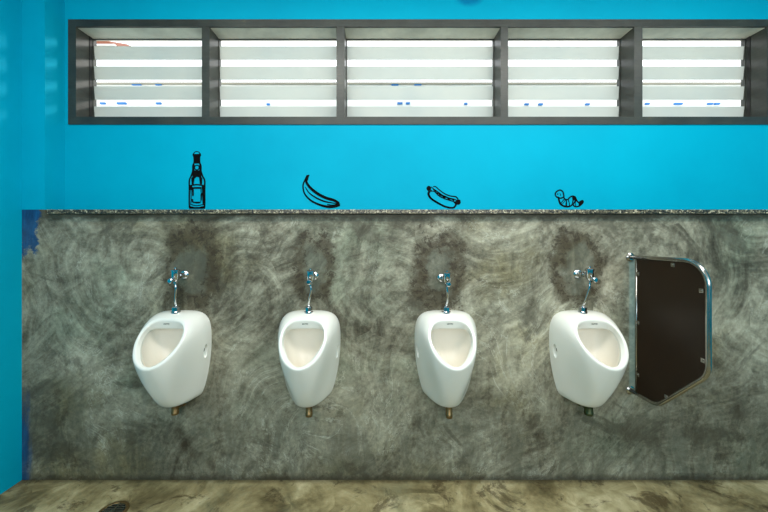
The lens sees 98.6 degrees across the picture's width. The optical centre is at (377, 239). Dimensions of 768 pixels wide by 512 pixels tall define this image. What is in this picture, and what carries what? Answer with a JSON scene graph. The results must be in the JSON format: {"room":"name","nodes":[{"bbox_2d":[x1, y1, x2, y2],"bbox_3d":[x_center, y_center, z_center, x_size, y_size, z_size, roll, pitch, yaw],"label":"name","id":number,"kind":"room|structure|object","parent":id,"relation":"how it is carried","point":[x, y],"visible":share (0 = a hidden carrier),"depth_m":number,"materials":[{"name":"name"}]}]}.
{"room":"public restroom","nodes":[
{"label":"public restroom","id":0,"kind":"room"},
{"bbox_2d":[0,0,21,493],"bbox_3d":[-2.053,-0.167,-0.342,0.150,3.000,4.350,0,0,0],"label":"wall","id":1,"kind":"structure","parent":0,"point":[10,10],"depth_m":1.78,"materials":[{"name":"paint"}]},
{"bbox_2d":[0,480,767,511],"bbox_3d":[0.511,1.393,-0.317,5.278,0.120,4.400,0,0,0],"label":"floor","id":2,"kind":"structure","parent":0,"point":[26,495],"depth_m":1.72,"materials":[{"name":"concrete"}]},
{"bbox_2d":[98,501,129,511],"bbox_3d":[-1.302,1.329,1.617,0.138,0.006,0.138,0,0,0],"label":"floor drain","id":3,"kind":"object","parent":2,"relation":"on","point":[118,506],"visible":1,"depth_m":1.64,"materials":[{"name":"black metal"}]},
{"bbox_2d":[22,210,767,479],"bbox_3d":[0.511,0.582,1.897,5.278,1.502,0.127,0,0,0],"label":"wall","id":4,"kind":"structure","parent":0,"point":[91,283],"depth_m":1.83,"materials":[{"name":"concrete"}]},
{"bbox_2d":[132,310,211,407],"bbox_3d":[-1.093,0.634,1.692,0.338,0.491,0.281,0,0,0],"label":"urinal","id":5,"kind":"object","parent":4,"relation":"attached to","point":[171,355],"visible":0.99,"depth_m":1.72,"materials":[{"name":"white ceramic"}]},
{"bbox_2d":[171,403,185,415],"bbox_3d":[-1.085,0.903,1.788,0.041,0.057,0.088,0,0,0],"label":"pipe","id":6,"kind":"object","parent":5,"relation":"attached to","point":[174,410],"visible":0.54,"depth_m":1.75,"materials":[{"name":"gold metal"}]},
{"bbox_2d":[167,267,188,313],"bbox_3d":[-1.083,0.269,1.767,0.064,0.248,0.130,0,0,0],"label":"valve","id":7,"kind":"object","parent":4,"relation":"attached to","point":[176,274],"visible":1,"depth_m":1.76,"materials":[{"name":"silver metal"}]},
{"bbox_2d":[278,310,340,407],"bbox_3d":[-0.377,0.634,1.692,0.338,0.491,0.281,0,0,0],"label":"urinal","id":8,"kind":"object","parent":4,"relation":"attached to","point":[308,344],"visible":1,"depth_m":1.72,"materials":[{"name":"white ceramic"}]},
{"bbox_2d":[305,406,313,417],"bbox_3d":[-0.369,0.909,1.788,0.041,0.068,0.088,0,0,0],"label":"pipe","id":9,"kind":"object","parent":8,"relation":"attached to","point":[309,413],"visible":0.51,"depth_m":1.75,"materials":[{"name":"gold metal"}]},
{"bbox_2d":[304,268,318,313],"bbox_3d":[-0.363,0.272,1.767,0.070,0.242,0.130,0,0,0],"label":"valve","id":10,"kind":"object","parent":4,"relation":"attached to","point":[312,275],"visible":1,"depth_m":1.75,"materials":[{"name":"silver metal"}]},
{"bbox_2d":[47,210,767,213],"bbox_3d":[0.604,-0.156,1.880,4.832,0.022,0.150,0,0,0],"label":"ledge","id":11,"kind":"object","parent":4,"relation":"on","point":[48,211],"visible":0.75,"depth_m":1.80,"materials":[{"name":"stone"}]},
{"bbox_2d":[437,271,450,313],"bbox_3d":[0.367,0.278,1.771,0.054,0.231,0.136,0,0,-11],"label":"valve","id":12,"kind":"object","parent":4,"relation":"attached to","point":[445,277],"visible":1,"depth_m":1.75,"materials":[{"name":"silver metal"}]},
{"bbox_2d":[415,310,476,407],"bbox_3d":[0.372,0.634,1.692,0.338,0.491,0.281,0,0,0],"label":"urinal","id":13,"kind":"object","parent":4,"relation":"attached to","point":[445,344],"visible":0.98,"depth_m":1.72,"materials":[{"name":"white ceramic"}]},
{"bbox_2d":[445,407,452,418],"bbox_3d":[0.380,0.912,1.788,0.041,0.075,0.088,0,0,0],"label":"pipe","id":14,"kind":"object","parent":13,"relation":"attached to","point":[448,414],"visible":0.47,"depth_m":1.75,"materials":[{"name":"gold metal"}]},
{"bbox_2d":[573,266,597,313],"bbox_3d":[1.116,0.267,1.767,0.068,0.253,0.130,0,0,0],"label":"valve","id":15,"kind":"object","parent":4,"relation":"attached to","point":[589,274],"visible":1,"depth_m":1.76,"materials":[{"name":"silver metal"}]},
{"bbox_2d":[549,310,628,407],"bbox_3d":[1.119,0.634,1.692,0.338,0.491,0.281,0,0,0],"label":"urinal","id":16,"kind":"object","parent":4,"relation":"attached to","point":[589,354],"visible":1,"depth_m":1.72,"materials":[{"name":"white ceramic"}]},
{"bbox_2d":[578,404,593,416],"bbox_3d":[1.127,0.905,1.787,0.048,0.060,0.092,0,0,0],"label":"pipe","id":17,"kind":"object","parent":16,"relation":"attached to","point":[588,411],"visible":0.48,"depth_m":1.75,"materials":[{"name":"metal"}]},
{"bbox_2d":[626,253,711,405],"bbox_3d":[1.401,0.464,1.611,0.048,0.786,0.444,0,0,0],"label":"divider","id":18,"kind":"object","parent":4,"relation":"attached to","point":[673,296],"depth_m":1.58,"materials":[{"name":"brown metal"}]},
{"bbox_2d":[65,0,767,209],"bbox_3d":[0.511,-0.867,2.015,5.278,1.600,0.130,0,0,0],"label":"wall","id":19,"kind":"structure","parent":0,"point":[108,167],"depth_m":1.95,"materials":[{"name":"paint"}]},
{"bbox_2d":[22,0,64,209],"bbox_3d":[-1.924,-0.918,1.897,0.148,1.498,0.127,0,0,0],"label":"pilaster","id":20,"kind":"object","parent":19,"relation":"attached to","point":[43,21],"visible":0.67,"depth_m":1.83,"materials":[{"name":"paint"}]},
{"bbox_2d":[188,151,205,208],"bbox_3d":[-1.069,-0.354,1.948,0.101,0.341,0.003,0,0,0],"label":"drawing","id":21,"kind":"object","parent":19,"relation":"attached to","point":[195,173],"visible":1,"depth_m":1.95,"materials":[{"name":"black paint"}]},
{"bbox_2d":[302,175,339,207],"bbox_3d":[-0.335,-0.287,1.949,0.226,0.199,0.001,0,0,0],"label":"drawing","id":22,"kind":"object","parent":19,"relation":"attached to","point":[337,203],"visible":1,"depth_m":1.95,"materials":[{"name":"black paint"}]},
{"bbox_2d":[68,19,767,124],"bbox_3d":[0.260,-1.010,2.014,4.173,0.656,0.141,0,0,0],"label":"window","id":23,"kind":"structure","parent":19,"relation":"in","point":[84,52],"depth_m":2.06,"materials":[{"name":"white glass"}]},
{"bbox_2d":[426,186,460,208],"bbox_3d":[0.388,-0.252,1.949,0.203,0.136,0.001,0,0,0],"label":"drawing","id":24,"kind":"object","parent":19,"relation":"attached to","point":[457,202],"visible":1,"depth_m":1.95,"materials":[{"name":"black paint"}]},
{"bbox_2d":[555,189,583,207],"bbox_3d":[1.130,-0.245,1.949,0.173,0.107,0.001,0,0,0],"label":"drawing","id":25,"kind":"object","parent":19,"relation":"attached to","point":[581,202],"visible":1,"depth_m":1.95,"materials":[{"name":"black paint"}]},
{"label":"outside","id":26,"kind":"structure","parent":0,"visible":0},
{"bbox_3d":[0.000,1.583,9.033,24.000,0.100,13.600,0,0,0],"label":"ground","id":27,"kind":"structure","parent":26,"visible":0},
{"bbox_2d":[97,82,740,105],"bbox_3d":[0.000,-0.095,4.568,14.000,3.456,1.530,0,0,0],"label":"neighbouring building","id":28,"kind":"structure","parent":27,"relation":"on","point":[99,102],"depth_m":3.83,"materials":[{"name":"grey metal"}]},
{"bbox_2d":[97,41,129,45],"bbox_3d":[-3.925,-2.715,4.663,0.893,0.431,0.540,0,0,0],"label":"tiled roof","id":29,"kind":"structure","parent":28,"relation":"on","point":[99,43],"depth_m":4.43,"materials":[{"name":"brown tile"}]}
]}

